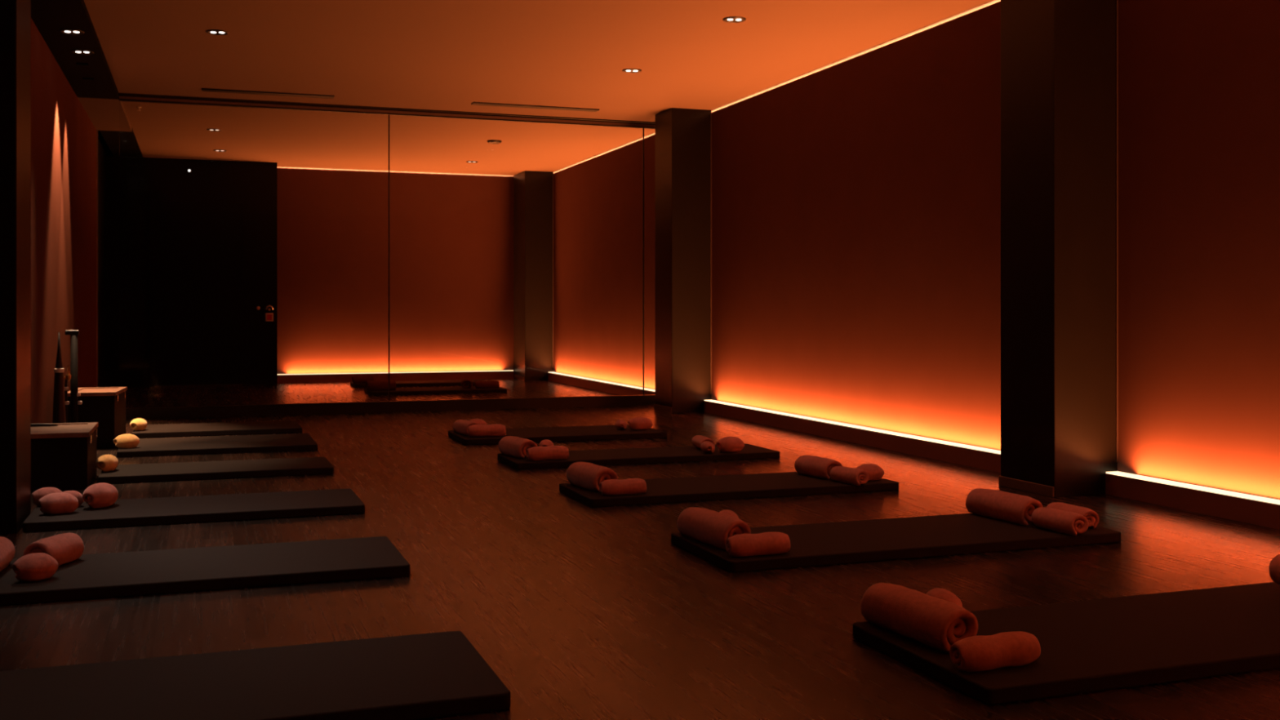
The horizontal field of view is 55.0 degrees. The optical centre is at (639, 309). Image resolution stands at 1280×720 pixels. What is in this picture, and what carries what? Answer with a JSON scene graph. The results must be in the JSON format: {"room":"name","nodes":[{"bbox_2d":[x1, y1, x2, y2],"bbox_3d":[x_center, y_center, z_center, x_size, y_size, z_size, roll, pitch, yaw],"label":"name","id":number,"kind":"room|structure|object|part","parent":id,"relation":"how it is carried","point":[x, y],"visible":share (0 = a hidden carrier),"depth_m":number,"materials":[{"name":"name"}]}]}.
{"room":"exercise studio","nodes":[
{"label":"exercise studio","id":0,"kind":"room"},
{"bbox_2d":[31,17,96,423],"bbox_3d":[-3.102,-0.535,5.370,0.150,3.070,16.200,0,0,-20],"label":"wall","id":1,"kind":"structure","parent":0,"point":[64,135],"depth_m":9.53,"materials":[{"name":"paint"}]},
{"bbox_2d":[96,129,97,387],"bbox_3d":[-5.748,-0.450,13.018,0.012,2.900,0.015,0,0,-20],"label":"trim","id":2,"kind":"structure","parent":1,"relation":"attached to","point":[96,130],"depth_m":13.01,"materials":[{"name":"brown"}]},
{"bbox_2d":[31,0,131,131],"bbox_3d":[-2.869,-1.985,5.453,0.345,0.170,16.200,0,0,-20],"label":"ceiling","id":3,"kind":"structure","parent":0,"point":[89,76],"depth_m":9.36,"materials":[{"name":"black paint"}]},
{"bbox_2d":[59,28,84,35],"bbox_3d":[-3.878,-1.896,8.396,0.156,0.008,0.156,0,0,-5],"label":"recessed light","id":4,"kind":"object","parent":3,"relation":"in","point":[68,31],"visible":1,"depth_m":8.38,"materials":[{"name":"black metal"}]},
{"bbox_2d":[71,48,93,54],"bbox_3d":[-4.106,-1.896,9.055,0.156,0.008,0.156,0,0,-5],"label":"recessed light","id":5,"kind":"object","parent":3,"relation":"in","point":[77,51],"visible":1,"depth_m":9.05,"materials":[{"name":"black metal"}]},
{"bbox_2d":[97,134,108,387],"bbox_3d":[-6.493,-0.535,14.565,0.150,3.070,3.400,0,0,-20],"label":"wall","id":6,"kind":"structure","parent":0,"point":[103,152],"depth_m":15.01,"materials":[{"name":"black paint"}]},
{"bbox_2d":[105,155,277,387],"bbox_3d":[-5.903,-0.475,16.251,2.095,2.950,0.620,0,0,-20],"label":"wall","id":7,"kind":"structure","parent":0,"point":[130,181],"depth_m":15.80,"materials":[{"name":"black paint"}]},
{"bbox_2d":[149,195,247,387],"bbox_3d":[-5.725,-0.230,15.970,1.200,2.460,0.030,0,0,-20],"label":"door","id":8,"kind":"structure","parent":7,"relation":"in","point":[198,246],"depth_m":15.96,"materials":[{"name":"black paint"}]},
{"bbox_2d":[265,312,273,321],"bbox_3d":[-4.904,0.100,16.271,0.100,0.110,0.016,0,0,-20],"label":"wall switch","id":9,"kind":"object","parent":7,"relation":"attached to","point":[268,316],"visible":1,"depth_m":16.27,"materials":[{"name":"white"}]},
{"bbox_2d":[265,305,273,311],"bbox_3d":[-4.896,-0.022,16.250,0.108,0.076,0.060,0,0,-20],"label":"coat hook","id":10,"kind":"object","parent":7,"relation":"attached to","point":[268,309],"visible":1,"depth_m":16.23,"materials":[{"name":"silver"}]},
{"bbox_2d":[108,152,513,177],"bbox_3d":[-4.261,-0.535,17.220,6.140,3.070,0.100,0,0,-20],"label":"wall","id":11,"kind":"structure","parent":0,"point":[109,153],"depth_m":17.39,"materials":[{"name":"paint"}]},
{"bbox_2d":[277,168,513,373],"bbox_3d":[-3.408,-0.463,17.329,3.330,2.925,0.030,0,0,-20],"label":"wall","id":12,"kind":"structure","parent":0,"point":[451,236],"depth_m":17.29,"materials":[{"name":"paint"}]},
{"bbox_2d":[84,0,1000,176],"bbox_3d":[-0.830,-2.010,7.986,5.890,0.120,19.600,0,0,-20],"label":"ceiling","id":13,"kind":"structure","parent":0,"point":[432,55],"depth_m":9.83,"materials":[{"name":"brown paint"}]},
{"bbox_2d":[206,128,222,131],"bbox_3d":[-4.610,-1.946,13.320,0.156,0.008,0.156,0,0,-5],"label":"recessed light","id":14,"kind":"object","parent":13,"relation":"in","point":[210,129],"visible":1,"depth_m":13.31,"materials":[{"name":"black metal"}]},
{"bbox_2d":[205,29,229,35],"bbox_3d":[-2.967,-1.946,8.637,0.156,0.008,0.156,0,0,-5],"label":"recessed light","id":15,"kind":"object","parent":13,"relation":"in","point":[215,32],"visible":1,"depth_m":8.63,"materials":[{"name":"black metal"}]},
{"bbox_2d":[213,149,226,151],"bbox_3d":[-5.145,-1.946,15.061,0.156,0.008,0.156,0,0,-5],"label":"recessed light","id":16,"kind":"object","parent":13,"relation":"in","point":[216,150],"visible":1,"depth_m":15.05,"materials":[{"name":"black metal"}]},
{"bbox_2d":[201,88,334,98],"bbox_3d":[-3.339,-1.945,11.062,1.139,0.010,0.110,0,0,-20],"label":"ceiling vent","id":17,"kind":"object","parent":13,"relation":"in","point":[202,89],"visible":1,"depth_m":11.04,"materials":[{"name":"black metal"}]},
{"bbox_2d":[487,139,502,143],"bbox_3d":[-1.682,-1.935,14.205,0.170,0.030,0.170,0,0,-20],"label":"smoke detector","id":18,"kind":"object","parent":13,"relation":"attached to","point":[491,141],"visible":1,"depth_m":14.15,"materials":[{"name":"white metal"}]},
{"bbox_2d":[471,102,599,111],"bbox_3d":[-0.996,-1.945,11.803,1.238,0.010,0.110,0,0,-20],"label":"ceiling vent","id":19,"kind":"object","parent":13,"relation":"in","point":[473,103],"visible":1,"depth_m":11.79,"materials":[{"name":"black metal"}]},
{"bbox_2d":[622,68,641,72],"bbox_3d":[-0.066,-1.946,10.024,0.156,0.008,0.156,0,0,-5],"label":"recessed light","id":20,"kind":"object","parent":13,"relation":"in","point":[626,70],"visible":1,"depth_m":10.01,"materials":[{"name":"black metal"}]},
{"bbox_2d":[722,16,746,22],"bbox_3d":[0.634,-1.946,8.256,0.156,0.008,0.156,0,0,-5],"label":"recessed light","id":21,"kind":"object","parent":13,"relation":"in","point":[731,19],"visible":1,"depth_m":8.24,"materials":[{"name":"black metal"}]},
{"bbox_2d":[0,378,1279,719],"bbox_3d":[-0.885,1.050,7.993,6.190,0.100,20.050,0,0,-20],"label":"floor","id":22,"kind":"structure","parent":0,"point":[582,611],"depth_m":4.59,"materials":[{"name":"brown wood"}]},
{"bbox_2d":[0,0,31,533],"bbox_3d":[-2.992,-0.450,5.679,0.265,2.900,0.490,0,0,-20],"label":"column","id":23,"kind":"structure","parent":22,"relation":"on","point":[15,15],"depth_m":5.49,"materials":[{"name":"brown wood"}]},
{"bbox_2d":[52,332,71,423],"bbox_3d":[-3.743,0.573,7.923,0.119,0.855,0.119,0,0,18],"label":"pole","id":24,"kind":"object","parent":22,"relation":"on","point":[59,402],"visible":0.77,"depth_m":7.90,"materials":[{"name":"black metal"}]},
{"bbox_3d":[-3.700,0.410,7.938,0.051,0.100,0.032,0,0,-20],"label":"knob","id":25,"kind":"part","parent":24,"relation":"part of","materials":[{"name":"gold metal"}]},
{"bbox_2d":[31,422,97,492],"bbox_3d":[-3.382,0.841,7.064,0.452,0.318,0.660,0,0,-20],"label":"storage box","id":26,"kind":"object","parent":22,"relation":"on","point":[64,455],"visible":0.75,"depth_m":6.80,"materials":[{"name":"black wood"}]},
{"bbox_2d":[31,423,57,426],"bbox_3d":[-3.501,0.674,7.172,0.193,0.020,0.032,0,0,-15],"label":"strap","id":27,"kind":"object","parent":26,"relation":"on","point":[32,424],"visible":0.77,"depth_m":7.17,"materials":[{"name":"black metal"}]},
{"bbox_3d":[-3.383,0.695,7.064,0.450,0.025,0.660,0,0,-20],"label":"lid","id":28,"kind":"part","parent":26,"relation":"part of","materials":[{"name":"brown wood"}]},
{"bbox_2d":[64,329,82,422],"bbox_3d":[-3.798,0.568,8.254,0.150,0.864,0.150,0,0,-20],"label":"pole","id":29,"kind":"object","parent":22,"relation":"on","point":[74,402],"visible":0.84,"depth_m":8.23,"materials":[{"name":"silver metal"}]},
{"bbox_3d":[-3.809,0.155,8.249,0.085,0.030,0.040,0,0,-20],"label":"handle","id":30,"kind":"part","parent":29,"relation":"part of","materials":[{"name":"black metal"}]},
{"bbox_2d":[67,386,127,448],"bbox_3d":[-4.026,0.797,9.112,0.347,0.405,0.630,0,0,-16],"label":"storage box","id":31,"kind":"object","parent":22,"relation":"on","point":[105,406],"visible":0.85,"depth_m":8.85,"materials":[{"name":"black wood"}]},
{"bbox_3d":[-4.027,0.608,9.111,0.345,0.025,0.630,0,0,-16],"label":"lid","id":32,"kind":"part","parent":31,"relation":"part of","materials":[{"name":"brown wood"}]},
{"bbox_2d":[22,488,364,532],"bbox_3d":[-2.159,0.979,6.051,1.515,0.043,0.600,0,0,-20],"label":"exercise mat","id":33,"kind":"object","parent":22,"relation":"on","point":[297,504],"visible":0.86,"depth_m":5.93,"materials":[{"name":"black plastic"}]},
{"bbox_2d":[31,487,62,506],"bbox_3d":[-2.893,0.913,6.011,0.140,0.088,0.100,0,0,-35],"label":"rolled towel","id":34,"kind":"object","parent":33,"relation":"on","point":[38,494],"visible":0.41,"depth_m":5.97,"materials":[{"name":"fabric"}]},
{"bbox_2d":[38,492,78,514],"bbox_3d":[-2.728,0.908,5.772,0.167,0.097,0.111,0,0,-32],"label":"rolled towel","id":35,"kind":"object","parent":33,"relation":"on","point":[58,503],"visible":1,"depth_m":5.73,"materials":[{"name":"fabric"}]},
{"bbox_2d":[62,490,84,506],"bbox_3d":[-2.764,0.918,5.963,0.123,0.079,0.090,0,0,-40],"label":"rolled towel","id":36,"kind":"object","parent":33,"relation":"on","point":[78,495],"visible":0.27,"depth_m":5.96,"materials":[{"name":"fabric"}]},
{"bbox_2d":[82,482,118,508],"bbox_3d":[-2.616,0.899,5.964,0.132,0.116,0.193,0,0,10],"label":"rolled towel","id":37,"kind":"object","parent":33,"relation":"on","point":[100,495],"visible":1,"depth_m":5.90,"materials":[{"name":"fabric"}]},
{"bbox_2d":[0,536,409,605],"bbox_3d":[-1.752,0.979,4.625,1.672,0.043,0.630,0,0,-20],"label":"exercise mat","id":38,"kind":"object","parent":22,"relation":"on","point":[150,572],"visible":1,"depth_m":4.54,"materials":[{"name":"black plastic"}]},
{"bbox_2d":[0,536,15,571],"bbox_3d":[-2.377,0.902,4.479,0.137,0.110,0.311,0,0,-14],"label":"rolled towel","id":39,"kind":"object","parent":38,"relation":"on","point":[7,551],"visible":1,"depth_m":4.53,"materials":[{"name":"fabric"}]},
{"bbox_2d":[12,552,57,582],"bbox_3d":[-2.142,0.911,4.358,0.106,0.093,0.144,0,0,40],"label":"rolled towel","id":40,"kind":"object","parent":38,"relation":"on","point":[36,566],"visible":1,"depth_m":4.32,"materials":[{"name":"fabric"}]},
{"bbox_2d":[22,532,84,566],"bbox_3d":[-2.202,0.905,4.624,0.131,0.105,0.215,0,0,8],"label":"rolled towel","id":41,"kind":"object","parent":38,"relation":"on","point":[64,548],"visible":0.77,"depth_m":4.59,"materials":[{"name":"fabric"}]},
{"bbox_2d":[97,457,333,484],"bbox_3d":[-2.574,0.979,7.517,1.320,0.043,0.570,0,0,-20],"label":"exercise mat","id":42,"kind":"object","parent":22,"relation":"on","point":[242,468],"visible":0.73,"depth_m":7.38,"materials":[{"name":"black plastic"}]},
{"bbox_2d":[95,454,118,471],"bbox_3d":[-3.160,0.908,7.291,0.111,0.097,0.184,0,0,-5],"label":"rolled towel","id":43,"kind":"object","parent":42,"relation":"on","point":[106,463],"visible":1,"depth_m":7.23,"materials":[{"name":"yellow fabric"}]},
{"bbox_2d":[131,420,302,438],"bbox_3d":[-3.459,0.979,10.084,1.280,0.043,0.720,0,0,-20],"label":"exercise mat","id":44,"kind":"object","parent":22,"relation":"on","point":[195,429],"visible":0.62,"depth_m":9.89,"materials":[{"name":"black plastic"}]},
{"bbox_2d":[129,417,146,431],"bbox_3d":[-3.968,0.908,9.731,0.111,0.097,0.184,0,0,0],"label":"rolled towel","id":45,"kind":"object","parent":44,"relation":"on","point":[139,424],"visible":1,"depth_m":9.67,"materials":[{"name":"beige fabric"}]},
{"bbox_2d":[116,433,317,457],"bbox_3d":[-3.049,0.979,8.908,1.320,0.043,0.850,0,0,-20],"label":"exercise mat","id":46,"kind":"object","parent":22,"relation":"on","point":[188,446],"visible":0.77,"depth_m":8.67,"materials":[{"name":"black plastic"}]},
{"bbox_2d":[113,433,139,448],"bbox_3d":[-3.546,0.908,8.497,0.163,0.098,0.115,0,0,-45],"label":"rolled towel","id":47,"kind":"object","parent":46,"relation":"on","point":[128,440],"visible":1,"depth_m":8.46,"materials":[{"name":"beige fabric"}]},
{"bbox_2d":[0,631,510,719],"bbox_3d":[-1.219,0.979,3.090,1.683,0.043,0.640,0,0,-20],"label":"exercise mat","id":48,"kind":"object","parent":22,"relation":"on","point":[424,676],"visible":1,"depth_m":3.12,"materials":[{"name":"black plastic"}]},
{"bbox_2d":[118,93,655,419],"bbox_3d":[-2.208,-0.475,12.015,5.315,2.950,0.134,0,0,-20],"label":"frame","id":49,"kind":"structure","parent":22,"relation":"on","point":[324,408],"depth_m":11.96,"materials":[{"name":"black metal"}]},
{"bbox_3d":[-3.585,-0.501,11.558,2.414,2.790,0.010,0,0,-20],"label":"glass pane","id":50,"kind":"part","parent":49,"relation":"part of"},
{"bbox_3d":[-2.219,-1.921,12.046,5.315,0.026,0.040,0,0,-20],"label":"rail","id":51,"kind":"part","parent":49,"relation":"part of","materials":[{"name":"brown metal"}]},
{"bbox_3d":[-1.203,-0.501,12.408,2.620,2.790,0.010,0,0,-20],"label":"glass pane","id":52,"kind":"part","parent":49,"relation":"part of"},
{"bbox_2d":[277,369,513,382],"bbox_3d":[-3.400,0.940,17.278,3.310,0.120,0.070,0,0,-20],"label":"ledge","id":53,"kind":"object","parent":22,"relation":"on","point":[471,375],"visible":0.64,"depth_m":17.26,"materials":[{"name":"brown wood"}]},
{"bbox_2d":[350,379,481,387],"bbox_3d":[-2.919,0.979,16.287,1.740,0.043,0.600,0,0,-20],"label":"exercise mat","id":54,"kind":"object","parent":22,"relation":"on","point":[451,382],"visible":0.62,"depth_m":16.11,"materials":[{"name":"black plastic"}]},
{"bbox_2d":[351,375,373,383],"bbox_3d":[-3.599,0.907,15.963,0.272,0.099,0.114,0,0,-25],"label":"rolled towel","id":55,"kind":"object","parent":54,"relation":"on","point":[357,379],"visible":0.97,"depth_m":15.92,"materials":[{"name":"brown fabric"}]},
{"bbox_2d":[364,386,506,395],"bbox_3d":[-2.471,0.979,14.854,1.620,0.043,0.640,0,0,-20],"label":"exercise mat","id":56,"kind":"object","parent":22,"relation":"on","point":[428,390],"visible":0.88,"depth_m":14.65,"materials":[{"name":"black plastic"}]},
{"bbox_2d":[365,380,395,391],"bbox_3d":[-3.059,0.896,14.507,0.346,0.122,0.152,0,0,-25],"label":"rolled towel","id":57,"kind":"object","parent":56,"relation":"on","point":[374,385],"visible":0.98,"depth_m":14.46,"materials":[{"name":"brown fabric"}]},
{"bbox_2d":[461,378,472,388],"bbox_3d":[-2.107,0.899,14.960,0.145,0.116,0.328,0,0,-10],"label":"rolled towel","id":58,"kind":"object","parent":56,"relation":"on","point":[465,383],"visible":1,"depth_m":14.81,"materials":[{"name":"brown fabric"}]},
{"bbox_2d":[475,380,499,388],"bbox_3d":[-1.860,0.908,14.957,0.305,0.098,0.116,0,0,-25],"label":"rolled towel","id":59,"kind":"object","parent":56,"relation":"on","point":[480,384],"visible":1,"depth_m":14.92,"materials":[{"name":"brown fabric"}]},
{"bbox_2d":[513,170,553,381],"bbox_3d":[-1.534,-0.475,17.633,0.427,2.950,0.658,0,0,-20],"label":"pillar","id":60,"kind":"structure","parent":22,"relation":"on","point":[533,191],"depth_m":17.35,"materials":[{"name":"brown metal"}]},
{"bbox_3d":[-1.731,0.973,17.566,0.012,0.055,0.650,0,0,-20],"label":"skirting","id":61,"kind":"part","parent":60,"relation":"part of","materials":[{"name":"brown"}]},
{"bbox_3d":[-1.230,-0.540,17.396,0.011,2.740,0.008,0,0,-20],"label":"edge trim","id":62,"kind":"part","parent":60,"relation":"part of","materials":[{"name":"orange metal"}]},
{"bbox_2d":[448,424,666,444],"bbox_3d":[-0.654,0.979,9.663,1.590,0.043,0.720,0,0,-20],"label":"exercise mat","id":63,"kind":"object","parent":22,"relation":"on","point":[570,433],"visible":0.73,"depth_m":9.49,"materials":[{"name":"black plastic"}]},
{"bbox_2d":[453,419,478,435],"bbox_3d":[-1.340,0.905,9.481,0.130,0.103,0.294,0,0,-30],"label":"rolled towel","id":64,"kind":"object","parent":63,"relation":"on","point":[460,426],"visible":0.64,"depth_m":9.42,"materials":[{"name":"fabric"}]},
{"bbox_2d":[469,418,487,424],"bbox_3d":[-1.294,0.911,9.726,0.176,0.093,0.106,0,0,-35],"label":"rolled towel","id":65,"kind":"object","parent":63,"relation":"on","point":[479,421],"visible":0.2,"depth_m":9.70,"materials":[{"name":"fabric"}]},
{"bbox_2d":[467,423,506,437],"bbox_3d":[-1.154,0.910,9.263,0.292,0.093,0.111,0,0,-20],"label":"rolled towel","id":66,"kind":"object","parent":63,"relation":"on","point":[476,430],"visible":1,"depth_m":9.23,"materials":[{"name":"fabric"}]},
{"bbox_2d":[615,419,626,429],"bbox_3d":[-0.150,0.917,9.801,0.093,0.079,0.132,0,0,-15],"label":"rolled towel","id":67,"kind":"object","parent":63,"relation":"on","point":[620,424],"visible":1,"depth_m":9.76,"materials":[{"name":"fabric"}]},
{"bbox_2d":[627,417,652,430],"bbox_3d":[0.002,0.907,9.805,0.190,0.100,0.114,0,0,-12],"label":"rolled towel","id":68,"kind":"object","parent":63,"relation":"on","point":[636,423],"visible":1,"depth_m":9.77,"materials":[{"name":"fabric"}]},
{"bbox_2d":[547,371,655,395],"bbox_3d":[-0.380,0.940,14.916,0.080,0.120,5.250,0,0,-20],"label":"ledge","id":69,"kind":"object","parent":22,"relation":"on","point":[618,388],"visible":0.64,"depth_m":15.17,"materials":[{"name":"brown"}]},
{"bbox_2d":[497,443,779,469],"bbox_3d":[-0.002,0.979,8.232,1.825,0.043,0.545,0,0,-20],"label":"exercise mat","id":70,"kind":"object","parent":22,"relation":"on","point":[622,456],"visible":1,"depth_m":8.09,"materials":[{"name":"black plastic"}]},
{"bbox_2d":[497,435,537,458],"bbox_3d":[-0.800,0.896,8.039,0.152,0.122,0.346,0,0,-30],"label":"rolled towel","id":71,"kind":"object","parent":70,"relation":"on","point":[515,446],"visible":0.88,"depth_m":7.94,"materials":[{"name":"fabric"}]},
{"bbox_2d":[538,439,554,446],"bbox_3d":[-0.625,0.913,8.217,0.100,0.088,0.167,0,0,0],"label":"rolled towel","id":72,"kind":"object","parent":70,"relation":"on","point":[546,442],"visible":0.45,"depth_m":8.16,"materials":[{"name":"fabric"}]},
{"bbox_2d":[526,445,568,461],"bbox_3d":[-0.588,0.912,7.830,0.279,0.089,0.106,0,0,-25],"label":"rolled towel","id":73,"kind":"object","parent":70,"relation":"on","point":[552,452],"visible":1,"depth_m":7.79,"materials":[{"name":"fabric"}]},
{"bbox_2d":[691,435,715,448],"bbox_3d":[0.434,0.913,8.436,0.110,0.088,0.249,0,0,-14],"label":"rolled towel","id":74,"kind":"object","parent":70,"relation":"on","point":[697,440],"visible":0.55,"depth_m":8.39,"materials":[{"name":"fabric"}]},
{"bbox_2d":[700,440,715,453],"bbox_3d":[0.452,0.917,8.205,0.093,0.079,0.132,0,0,-15],"label":"rolled towel","id":75,"kind":"object","parent":70,"relation":"on","point":[706,446],"visible":1,"depth_m":8.16,"materials":[{"name":"fabric"}]},
{"bbox_2d":[716,436,744,452],"bbox_3d":[0.609,0.905,8.260,0.197,0.104,0.118,0,0,-30],"label":"rolled towel","id":76,"kind":"object","parent":70,"relation":"on","point":[726,444],"visible":1,"depth_m":8.21,"materials":[{"name":"fabric"}]},
{"bbox_2d":[653,107,711,413],"bbox_3d":[0.420,-0.475,12.161,0.427,2.950,0.478,0,0,-20],"label":"pillar","id":77,"kind":"structure","parent":22,"relation":"on","point":[683,136],"depth_m":11.96,"materials":[{"name":"brown metal"}]},
{"bbox_3d":[0.224,0.973,12.095,0.012,0.055,0.470,0,0,-20],"label":"skirting","id":78,"kind":"part","parent":77,"relation":"part of","materials":[{"name":"brown"}]},
{"bbox_3d":[0.694,-0.540,12.009,0.011,2.740,0.008,0,0,-20],"label":"edge trim","id":79,"kind":"part","parent":77,"relation":"part of","materials":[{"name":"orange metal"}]},
{"bbox_2d":[559,471,898,506],"bbox_3d":[0.496,0.979,6.793,1.795,0.043,0.600,0,0,-20],"label":"exercise mat","id":80,"kind":"object","parent":22,"relation":"on","point":[705,488],"visible":0.79,"depth_m":6.64,"materials":[{"name":"black plastic"}]},
{"bbox_2d":[566,462,617,492],"bbox_3d":[-0.261,0.893,6.602,0.160,0.128,0.363,0,0,-28],"label":"rolled towel","id":81,"kind":"object","parent":80,"relation":"on","point":[588,476],"visible":0.88,"depth_m":6.50,"materials":[{"name":"fabric"}]},
{"bbox_2d":[599,478,646,495],"bbox_3d":[-0.088,0.917,6.370,0.252,0.080,0.096,0,0,-23],"label":"rolled towel","id":82,"kind":"object","parent":80,"relation":"on","point":[628,486],"visible":1,"depth_m":6.34,"materials":[{"name":"fabric"}]},
{"bbox_2d":[794,454,842,479],"bbox_3d":[1.023,0.901,7.056,0.140,0.112,0.318,0,0,-26],"label":"rolled towel","id":83,"kind":"object","parent":80,"relation":"on","point":[815,466],"visible":0.93,"depth_m":6.99,"materials":[{"name":"fabric"}]},
{"bbox_2d":[830,466,868,485],"bbox_3d":[1.153,0.914,6.787,0.099,0.086,0.235,0,0,-30],"label":"rolled towel","id":84,"kind":"object","parent":80,"relation":"on","point":[857,477],"visible":1,"depth_m":6.73,"materials":[{"name":"fabric"}]},
{"bbox_2d":[856,463,884,480],"bbox_3d":[1.284,0.911,6.887,0.176,0.093,0.106,0,0,-25],"label":"rolled towel","id":85,"kind":"object","parent":80,"relation":"on","point":[875,473],"visible":0.56,"depth_m":6.85,"materials":[{"name":"fabric"}]},
{"bbox_2d":[703,400,1000,472],"bbox_3d":[1.533,0.940,9.563,0.080,0.120,5.180,0,0,-20],"label":"ledge","id":86,"kind":"object","parent":22,"relation":"on","point":[979,457],"visible":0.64,"depth_m":9.03,"materials":[{"name":"brown"}]},
{"bbox_2d":[671,513,1120,572],"bbox_3d":[1.103,0.979,5.281,1.840,0.043,0.645,0,0,-20],"label":"exercise mat","id":87,"kind":"object","parent":22,"relation":"on","point":[812,544],"visible":0.76,"depth_m":5.14,"materials":[{"name":"black plastic"}]},
{"bbox_2d":[676,506,751,550],"bbox_3d":[0.302,0.895,5.062,0.149,0.125,0.407,0,0,-26],"label":"rolled towel","id":88,"kind":"object","parent":87,"relation":"on","point":[705,526],"visible":0.92,"depth_m":4.98,"materials":[{"name":"fabric"}]},
{"bbox_2d":[719,509,738,518],"bbox_3d":[0.377,0.911,5.294,0.106,0.093,0.176,0,0,0],"label":"rolled towel","id":89,"kind":"object","parent":87,"relation":"on","point":[726,512],"visible":0.03,"depth_m":5.26,"materials":[{"name":"fabric"}]},
{"bbox_2d":[725,532,790,557],"bbox_3d":[0.461,0.915,4.802,0.266,0.085,0.101,0,0,-22],"label":"rolled towel","id":90,"kind":"object","parent":87,"relation":"on","point":[744,544],"visible":1,"depth_m":4.77,"materials":[{"name":"fabric"}]},
{"bbox_2d":[965,488,1042,525],"bbox_3d":[1.666,0.896,5.630,0.146,0.122,0.399,0,0,-23],"label":"rolled towel","id":91,"kind":"object","parent":87,"relation":"on","point":[1015,508],"visible":0.97,"depth_m":5.56,"materials":[{"name":"fabric"}]},
{"bbox_2d":[1031,506,1088,536],"bbox_3d":[1.812,0.911,5.314,0.106,0.092,0.252,0,0,-24],"label":"rolled towel","id":92,"kind":"object","parent":87,"relation":"on","point":[1071,523],"visible":1,"depth_m":5.25,"materials":[{"name":"fabric"}]},
{"bbox_2d":[1046,502,1098,528],"bbox_3d":[1.920,0.912,5.465,0.104,0.090,0.247,0,0,-22],"label":"rolled towel","id":93,"kind":"object","parent":87,"relation":"on","point":[1091,516],"visible":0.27,"depth_m":5.38,"materials":[{"name":"fabric"}]},
{"bbox_2d":[999,0,1118,497],"bbox_3d":[2.321,-0.475,6.840,0.427,2.950,0.478,0,0,-20],"label":"pillar","id":94,"kind":"structure","parent":22,"relation":"on","point":[1060,58],"depth_m":6.66,"materials":[{"name":"brown metal"}]},
{"bbox_3d":[2.124,0.973,6.774,0.012,0.055,0.470,0,0,-20],"label":"skirting","id":95,"kind":"part","parent":94,"relation":"part of","materials":[{"name":"brown"}]},
{"bbox_3d":[2.595,-0.540,6.689,0.011,2.740,0.008,0,0,-20],"label":"edge trim","id":96,"kind":"part","parent":94,"relation":"part of","materials":[{"name":"black metal"}]},
{"bbox_2d":[852,582,1279,704],"bbox_3d":[1.622,0.979,3.738,1.830,0.043,0.700,0,0,-20],"label":"exercise mat","id":97,"kind":"object","parent":22,"relation":"on","point":[1102,644],"visible":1,"depth_m":3.55,"materials":[{"name":"black plastic"}]},
{"bbox_2d":[860,582,977,653],"bbox_3d":[0.816,0.895,3.611,0.149,0.125,0.407,0,0,-24],"label":"rolled towel","id":98,"kind":"object","parent":97,"relation":"on","point":[935,623],"visible":0.98,"depth_m":3.53,"materials":[{"name":"fabric"}]},
{"bbox_2d":[926,587,962,606],"bbox_3d":[0.941,0.913,3.819,0.100,0.088,0.167,0,0,-10],"label":"rolled towel","id":99,"kind":"object","parent":97,"relation":"on","point":[941,593],"visible":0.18,"depth_m":3.78,"materials":[{"name":"fabric"}]},
{"bbox_2d":[949,631,1040,671],"bbox_3d":[0.955,0.915,3.301,0.266,0.085,0.101,0,0,-24],"label":"rolled towel","id":100,"kind":"object","parent":97,"relation":"on","point":[1007,649],"visible":1,"depth_m":3.27,"materials":[{"name":"fabric"}]},
{"bbox_2d":[1268,554,1279,585],"bbox_3d":[2.269,0.896,4.079,0.152,0.122,0.346,0,0,-16],"label":"rolled towel","id":101,"kind":"object","parent":97,"relation":"on","point":[1274,565],"visible":1,"depth_m":4.20,"materials":[{"name":"fabric"}]},
{"bbox_2d":[1105,471,1279,529],"bbox_3d":[3.810,0.940,3.187,0.080,0.120,7.420,0,0,-20],"label":"ledge","id":102,"kind":"object","parent":22,"relation":"on","point":[1237,506],"visible":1,"depth_m":6.06,"materials":[{"name":"brown"}]},
{"bbox_2d":[553,0,1279,499],"bbox_3d":[1.842,-0.463,8.861,0.030,2.925,19.450,0,0,-20],"label":"wall","id":103,"kind":"structure","parent":0,"point":[856,201],"depth_m":8.27,"materials":[{"name":"paint"}]}
]}

